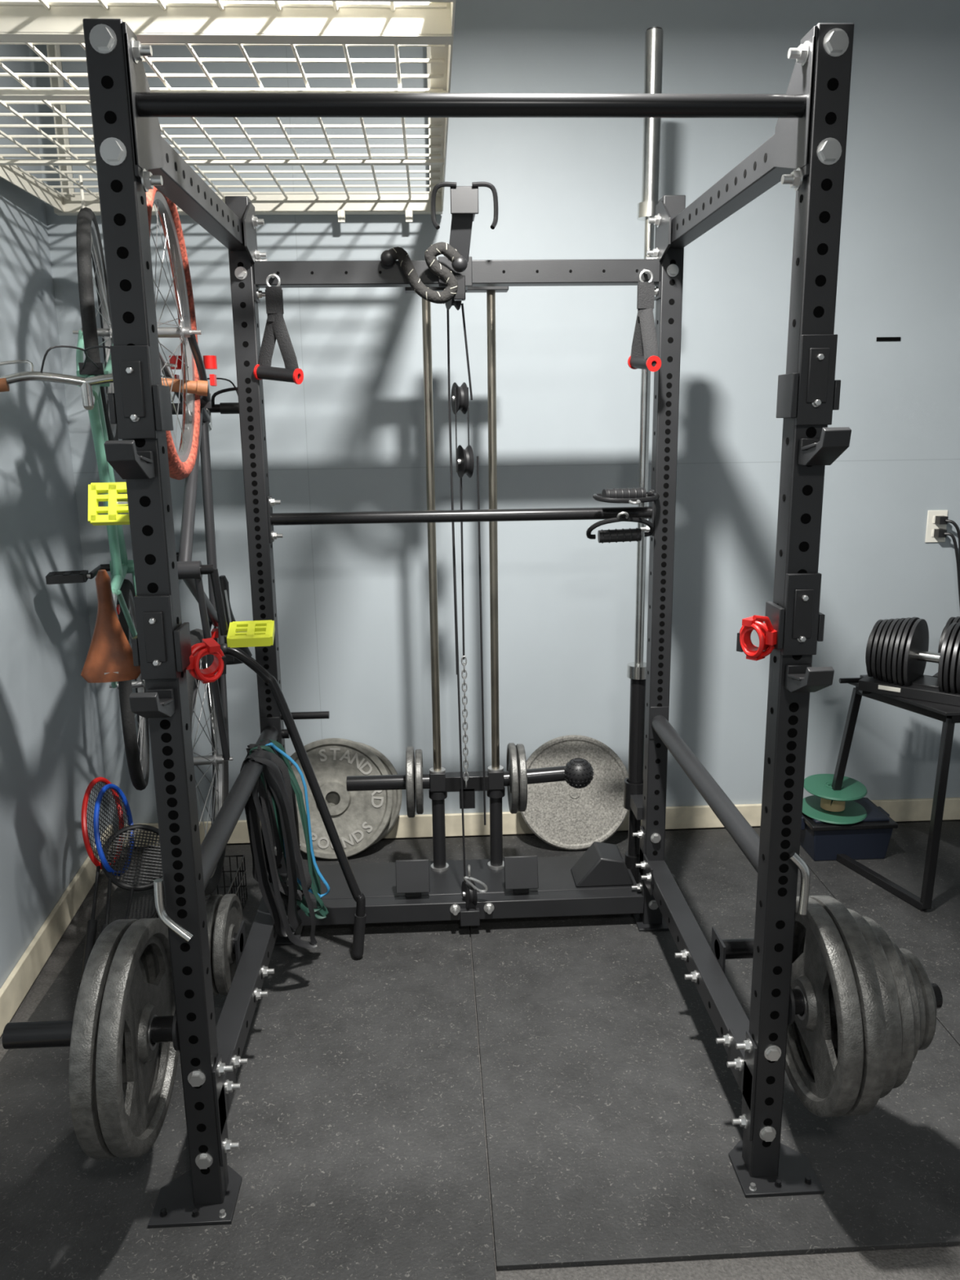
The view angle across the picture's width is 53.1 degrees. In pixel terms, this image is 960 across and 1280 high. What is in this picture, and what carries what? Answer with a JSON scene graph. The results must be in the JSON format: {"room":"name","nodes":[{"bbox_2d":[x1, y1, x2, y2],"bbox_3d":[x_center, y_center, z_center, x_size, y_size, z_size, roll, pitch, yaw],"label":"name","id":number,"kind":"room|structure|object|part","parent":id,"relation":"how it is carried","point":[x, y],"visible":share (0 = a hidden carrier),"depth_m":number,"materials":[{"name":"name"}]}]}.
{"room":"gym","nodes":[
{"label":"gym","id":0,"kind":"room"},
{"bbox_2d":[0,44,110,988],"bbox_3d":[-1.186,-0.085,0.728,0.100,3.000,5.558,-2,13,-6],"label":"wall","id":1,"kind":"structure","parent":0,"point":[51,748],"depth_m":2.94,"materials":[{"name":"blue paint"}]},
{"bbox_2d":[0,824,114,1036],"bbox_3d":[-1.108,1.329,1.043,0.016,0.100,5.328,-2,13,-6],"label":"baseboard","id":2,"kind":"structure","parent":1,"relation":"attached to","point":[20,980],"depth_m":2.87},
{"bbox_2d":[0,819,959,1279],"bbox_3d":[1.069,1.400,1.109,5.200,0.100,6.000,-1,13,-3],"label":"floor","id":3,"kind":"structure","parent":0,"point":[938,1263],"depth_m":1.83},
{"bbox_2d":[0,837,496,1279],"bbox_3d":[-0.568,1.237,1.665,1.208,0.012,4.120,-1,13,-3],"label":"rubber floor mat","id":4,"kind":"object","parent":3,"relation":"on","point":[356,1118],"visible":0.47,"depth_m":2.16,"materials":[{"name":"black rubber"}]},
{"bbox_2d":[79,777,124,984],"bbox_3d":[-1.186,0.710,2.959,0.088,0.441,0.602,-3,13,-8],"label":"racket","id":5,"kind":"object","parent":4,"relation":"on","point":[91,927],"visible":0.57,"depth_m":2.97,"materials":[{"name":"red plastic"}]},
{"bbox_2d":[93,783,133,933],"bbox_3d":[-1.142,0.722,2.944,0.087,0.425,0.604,-3,13,-9],"label":"racket","id":6,"kind":"object","parent":4,"relation":"on","point":[96,824],"visible":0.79,"depth_m":3.03,"materials":[{"name":"blue plastic"}]},
{"bbox_2d":[100,824,163,919],"bbox_3d":[-1.070,0.798,2.906,0.216,0.294,0.556,-1,13,-3],"label":"racket","id":7,"kind":"object","parent":4,"relation":"on","point":[133,887],"visible":0.67,"depth_m":3.03,"materials":[{"name":"black plastic"}]},
{"bbox_2d":[151,854,247,918],"bbox_3d":[-0.869,0.842,3.008,0.196,0.158,0.424,-1,13,-3],"label":"wire basket","id":8,"kind":"object","parent":4,"relation":"on","point":[231,886],"visible":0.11,"depth_m":3.18,"materials":[{"name":"black metal"}]},
{"bbox_2d":[220,643,365,959],"bbox_3d":[-0.535,0.478,2.793,0.390,0.961,0.050,1,13,6],"label":"bar","id":9,"kind":"object","parent":4,"relation":"on","point":[360,915],"visible":0.94,"depth_m":2.78,"materials":[{"name":"black metal"}]},
{"bbox_2d":[288,737,393,859],"bbox_3d":[-0.539,0.581,3.531,0.440,0.430,0.152,-1,13,-3],"label":"weight plate","id":10,"kind":"object","parent":4,"relation":"on","point":[359,818],"visible":0.77,"depth_m":3.52,"materials":[{"name":"paint"}]},
{"bbox_2d":[326,742,402,846],"bbox_3d":[-0.496,0.582,3.579,0.410,0.406,0.112,-1,13,-3],"label":"weight plate","id":11,"kind":"object","parent":4,"relation":"on","point":[333,797],"visible":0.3,"depth_m":3.57,"materials":[{"name":"paint"}]},
{"bbox_2d":[1,18,942,1228],"bbox_3d":[-0.033,-0.044,2.331,1.870,2.174,1.419,-1,13,-3],"label":"power rack","id":12,"kind":"object","parent":4,"relation":"on","point":[806,152],"depth_m":1.88,"materials":[{"name":"black metal"}]},
{"bbox_2d":[68,919,159,1159],"bbox_3d":[-0.712,0.779,1.903,0.042,0.436,0.436,-1,13,-3],"label":"weight plate","id":13,"kind":"object","parent":12,"relation":"on","point":[82,1053],"visible":0.43,"depth_m":1.72,"materials":[{"name":"grey metal"}]},
{"bbox_2d":[95,918,178,1158],"bbox_3d":[-0.666,0.778,1.905,0.042,0.436,0.436,-1,13,-3],"label":"weight plate","id":14,"kind":"object","parent":12,"relation":"on","point":[130,1005],"visible":0.9,"depth_m":1.83,"materials":[{"name":"grey metal"}]},
{"bbox_2d":[185,637,226,684],"bbox_3d":[-0.516,0.029,1.794,0.080,0.102,0.066,-10,16,-34],"label":"barbell collar","id":15,"kind":"object","parent":12,"relation":"attached to","point":[211,673],"visible":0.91,"depth_m":1.78,"materials":[{"name":"red plastic"}]},
{"bbox_2d":[205,894,223,995],"bbox_3d":[-0.686,0.788,2.492,0.028,0.250,0.250,-1,13,-3],"label":"weight plate","id":16,"kind":"object","parent":12,"relation":"on","point":[212,903],"visible":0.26,"depth_m":2.43,"materials":[{"name":"grey metal"}]},
{"bbox_2d":[212,893,243,995],"bbox_3d":[-0.651,0.788,2.493,0.028,0.250,0.250,-1,13,-3],"label":"weight plate","id":17,"kind":"object","parent":12,"relation":"on","point":[228,917],"visible":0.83,"depth_m":2.43,"materials":[{"name":"grey metal"}]},
{"bbox_3d":[-0.541,-0.827,2.558,0.136,0.288,0.045,5,14,23],"label":"strap handle","id":18,"kind":"part","parent":12,"relation":"part of","materials":[{"name":"grey fabric"}]},
{"bbox_2d":[240,738,329,948],"bbox_3d":[-0.542,0.562,2.668,0.222,0.576,0.208,-1,13,-3],"label":"bands","id":19,"kind":"object","parent":12,"relation":"hanging from","point":[282,787],"visible":0.92,"depth_m":2.64,"materials":[{"name":"black rubber"}]},
{"bbox_2d":[306,182,636,926],"bbox_3d":[-0.050,-0.175,2.861,1.080,2.122,0.385,-1,13,-3],"label":"tower","id":20,"kind":"object","parent":12,"relation":"attached to","point":[524,873],"visible":0.94,"depth_m":3.01,"materials":[{"name":"metal"}]},
{"bbox_2d":[405,746,415,817],"bbox_3d":[-0.226,0.463,3.139,0.024,0.230,0.230,-1,13,-3],"label":"weight plate","id":21,"kind":"object","parent":20,"relation":"on","point":[410,754],"visible":0.92,"depth_m":3.04,"materials":[{"name":"grey metal"}]},
{"bbox_2d":[414,749,423,813],"bbox_3d":[-0.198,0.462,3.140,0.022,0.210,0.210,-1,13,-3],"label":"weight plate","id":22,"kind":"object","parent":20,"relation":"on","point":[418,754],"visible":0.98,"depth_m":3.05,"materials":[{"name":"grey metal"}]},
{"bbox_2d":[380,241,467,303],"bbox_3d":[-0.147,-0.962,2.525,0.230,0.151,0.053,1,13,6],"label":"rope","id":23,"kind":"object","parent":20,"relation":"hanging from","point":[388,257],"visible":1,"depth_m":2.52,"materials":[{"name":"black"}]},
{"bbox_2d":[506,742,519,813],"bbox_3d":[0.106,0.453,3.154,0.022,0.230,0.230,-1,13,-3],"label":"weight plate","id":24,"kind":"object","parent":20,"relation":"on","point":[512,766],"visible":0.95,"depth_m":3.07,"materials":[{"name":"grey metal"}]},
{"bbox_2d":[515,743,527,811],"bbox_3d":[0.134,0.451,3.155,0.024,0.220,0.220,-1,13,-3],"label":"weight plate","id":25,"kind":"object","parent":20,"relation":"on","point":[522,761],"visible":0.71,"depth_m":3.06,"materials":[{"name":"grey metal"}]},
{"bbox_2d":[563,757,593,788],"bbox_3d":[0.322,0.435,3.140,0.099,0.096,0.099,-1,13,-3],"label":"ball","id":26,"kind":"object","parent":20,"relation":"on","point":[579,772],"visible":1,"depth_m":3.11,"materials":[{"name":"black plastic"}]},
{"bbox_2d":[570,841,633,887],"bbox_3d":[0.395,0.724,3.118,0.185,0.099,0.130,-1,13,-3],"label":"block","id":27,"kind":"object","parent":20,"relation":"on","point":[602,864],"visible":1,"depth_m":3.06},
{"bbox_3d":[0.398,-0.318,2.714,0.195,0.095,0.082,-1,13,-3],"label":"stirrup handle","id":28,"kind":"part","parent":12,"relation":"part of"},
{"bbox_3d":[0.411,-0.403,2.685,0.193,0.039,0.122,-1,13,-3],"label":"stirrup handle","id":29,"kind":"part","parent":12,"relation":"part of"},
{"bbox_3d":[0.446,-0.863,2.599,0.045,0.272,0.136,-4,13,-12],"label":"strap handle","id":30,"kind":"part","parent":12,"relation":"part of","materials":[{"name":"grey fabric"}]},
{"bbox_2d":[626,26,663,784],"bbox_3d":[0.495,-0.573,2.904,0.072,2.275,0.072,-1,13,-3],"label":"barbell","id":31,"kind":"object","parent":12,"relation":"on","point":[654,36],"visible":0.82,"depth_m":2.88,"materials":[{"name":"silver metal"}]},
{"bbox_2d":[736,614,777,660],"bbox_3d":[0.520,-0.009,1.778,0.071,0.092,0.082,-1,13,-3],"label":"barbell collar","id":32,"kind":"object","parent":12,"relation":"attached to","point":[767,635],"visible":0.96,"depth_m":1.77,"materials":[{"name":"red plastic"}]},
{"bbox_2d":[785,896,863,1117],"bbox_3d":[0.674,0.741,1.965,0.042,0.420,0.420,-1,13,-3],"label":"weight plate","id":33,"kind":"object","parent":12,"relation":"on","point":[833,1091],"visible":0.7,"depth_m":1.88,"materials":[{"name":"grey metal"}]},
{"bbox_2d":[791,895,887,1116],"bbox_3d":[0.718,0.740,1.967,0.042,0.420,0.420,-1,13,-3],"label":"weight plate","id":34,"kind":"object","parent":12,"relation":"on","point":[870,999],"visible":0.32,"depth_m":1.80,"materials":[{"name":"grey metal"}]},
{"bbox_2d":[833,908,902,1098],"bbox_3d":[0.760,0.739,1.969,0.040,0.364,0.364,-1,13,-3],"label":"weight plate","id":35,"kind":"object","parent":12,"relation":"on","point":[887,987],"visible":0.09,"depth_m":1.81,"materials":[{"name":"grey metal"}]},
{"bbox_2d":[862,915,915,1088],"bbox_3d":[0.797,0.738,1.971,0.030,0.330,0.330,-1,13,-3],"label":"weight plate","id":36,"kind":"object","parent":12,"relation":"on","point":[904,998],"visible":0.16,"depth_m":1.82,"materials":[{"name":"grey metal"}]},
{"bbox_2d":[890,939,920,1061],"bbox_3d":[0.829,0.737,1.972,0.026,0.260,0.260,-1,13,-3],"label":"weight plate","id":37,"kind":"object","parent":12,"relation":"on","point":[908,975],"visible":0.07,"depth_m":1.85,"materials":[{"name":"grey metal"}]},
{"bbox_2d":[900,950,926,1047],"bbox_3d":[0.855,0.737,1.974,0.022,0.204,0.204,-1,13,-3],"label":"weight plate","id":38,"kind":"object","parent":12,"relation":"on","point":[919,990],"visible":0.09,"depth_m":1.88,"materials":[{"name":"grey metal"}]},
{"bbox_2d":[899,948,936,1050],"bbox_3d":[0.878,0.736,1.975,0.020,0.196,0.196,-1,13,-3],"label":"weight plate","id":39,"kind":"object","parent":12,"relation":"on","point":[930,1003],"visible":0.25,"depth_m":1.89,"materials":[{"name":"grey metal"}]},
{"bbox_2d":[928,979,937,1012],"bbox_3d":[0.899,0.736,1.976,0.018,0.124,0.124,-1,13,-3],"label":"weight plate","id":40,"kind":"object","parent":12,"relation":"on","point":[929,980],"visible":0.04,"depth_m":1.92,"materials":[{"name":"grey metal"}]},
{"bbox_2d":[464,827,959,1270],"bbox_3d":[0.591,0.964,2.790,1.217,0.012,1.925,-1,13,-3],"label":"rubber floor mat","id":41,"kind":"object","parent":3,"relation":"on","point":[611,1098],"visible":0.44,"depth_m":2.21,"materials":[{"name":"black rubber"}]},
{"bbox_2d":[520,734,628,849],"bbox_3d":[0.350,0.566,3.575,0.424,0.416,0.135,-1,13,-3],"label":"weight plate","id":42,"kind":"object","parent":41,"relation":"on","point":[562,815],"visible":0.77,"depth_m":3.56,"materials":[{"name":"grey metal"}]},
{"bbox_2d":[799,821,959,1045],"bbox_3d":[2.180,0.926,2.863,1.958,0.012,1.925,-1,13,-3],"label":"rubber floor mat","id":43,"kind":"object","parent":3,"relation":"on","point":[932,935],"visible":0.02,"depth_m":3.19,"materials":[{"name":"black rubber"}]},
{"bbox_2d":[800,797,897,861],"bbox_3d":[1.326,0.695,3.544,0.330,0.157,0.250,-1,13,-3],"label":"storage box","id":44,"kind":"object","parent":43,"relation":"on","point":[868,838],"visible":0.67,"depth_m":3.44,"materials":[{"name":"dark blue plastic"},{"name":"black plastic"}]},
{"bbox_2d":[802,773,867,824],"bbox_3d":[1.285,0.575,3.499,0.236,0.108,0.236,-1,13,-3],"label":"spool","id":45,"kind":"object","parent":44,"relation":"on","point":[845,810],"visible":0.81,"depth_m":3.47,"materials":[{"name":"green plastic"}]},
{"bbox_2d":[828,675,959,911],"bbox_3d":[1.581,0.478,3.256,0.703,0.698,0.486,-1,13,-3],"label":"stand","id":46,"kind":"object","parent":43,"relation":"on","point":[949,714],"visible":0.72,"depth_m":3.08,"materials":[{"name":"black metal"}]},
{"bbox_2d":[857,617,959,706],"bbox_3d":[1.480,0.056,3.139,0.402,0.246,0.250,9,16,37],"label":"dumbbell","id":47,"kind":"object","parent":46,"relation":"on","point":[897,655],"visible":1,"depth_m":3.12,"materials":[{"name":"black metal"}]},
{"bbox_2d":[932,616,959,677],"bbox_3d":[1.734,0.046,3.165,0.402,0.246,0.250,9,16,37],"label":"dumbbell","id":48,"kind":"object","parent":46,"relation":"on","point":[956,620],"visible":0.2,"depth_m":3.22,"materials":[{"name":"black metal"}]},
{"bbox_2d":[28,0,959,845],"bbox_3d":[0.759,-0.740,3.472,4.900,3.000,0.104,-1,13,-3],"label":"wall","id":49,"kind":"structure","parent":0,"point":[353,600],"depth_m":3.38,"materials":[{"name":"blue paint"}]},
{"bbox_2d":[118,797,959,847],"bbox_3d":[0.881,0.689,3.747,4.500,0.090,0.016,-1,13,-3],"label":"baseboard","id":50,"kind":"structure","parent":49,"relation":"attached to","point":[916,809],"depth_m":3.72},
{"bbox_2d":[924,510,947,542],"bbox_3d":[1.680,-0.418,3.539,0.074,0.118,0.009,-1,13,-3],"label":"power outlet","id":51,"kind":"object","parent":49,"relation":"attached to","point":[931,525],"visible":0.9,"depth_m":3.54,"materials":[{"name":"white plastic"}]},
{"bbox_2d":[933,515,959,606],"bbox_3d":[1.799,0.127,3.636,0.240,1.188,0.059,-1,13,-3],"label":"power cord","id":52,"kind":"object","parent":49,"relation":"attached to","point":[940,533],"visible":1,"depth_m":3.50,"materials":[{"name":"black plastic"}]},
{"bbox_3d":[1.029,-1.633,0.414,5.200,0.100,6.000,-1,13,-3],"label":"ceiling","id":53,"kind":"structure","parent":0,"visible":0},
{"bbox_2d":[0,0,455,222],"bbox_3d":[-0.716,-1.514,2.267,1.266,0.915,1.726,-1,13,-3],"label":"storage shelf","id":54,"kind":"object","parent":53,"relation":"hanging from","point":[429,24],"visible":0.79,"depth_m":2.05,"materials":[{"name":"white metal"}]},
{"bbox_2d":[0,207,208,790],"bbox_3d":[-1.010,-0.357,2.865,0.610,1.787,1.002,-1,13,-3],"label":"bicycle","id":55,"kind":"object","parent":54,"relation":"hanging from","point":[109,657],"visible":0.74,"depth_m":2.61,"materials":[{"name":"teal metal"}]},
{"bbox_3d":[-1.079,-0.346,2.820,0.138,1.112,0.583,-4,13,-16],"label":"frame","id":56,"kind":"part","parent":55,"relation":"part of","materials":[{"name":"green paint"}]},
{"bbox_2d":[88,186,275,896],"bbox_3d":[-0.741,-0.243,2.557,0.432,1.760,1.019,-1,13,-3],"label":"bicycle","id":57,"kind":"object","parent":54,"relation":"hanging from","point":[196,411],"visible":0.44,"depth_m":2.45,"materials":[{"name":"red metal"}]},
{"bbox_3d":[-0.743,-0.254,2.602,0.142,1.083,0.584,-1,13,-3],"label":"frame","id":58,"kind":"part","parent":57,"relation":"part of","materials":[{"name":"grey"}]}
]}

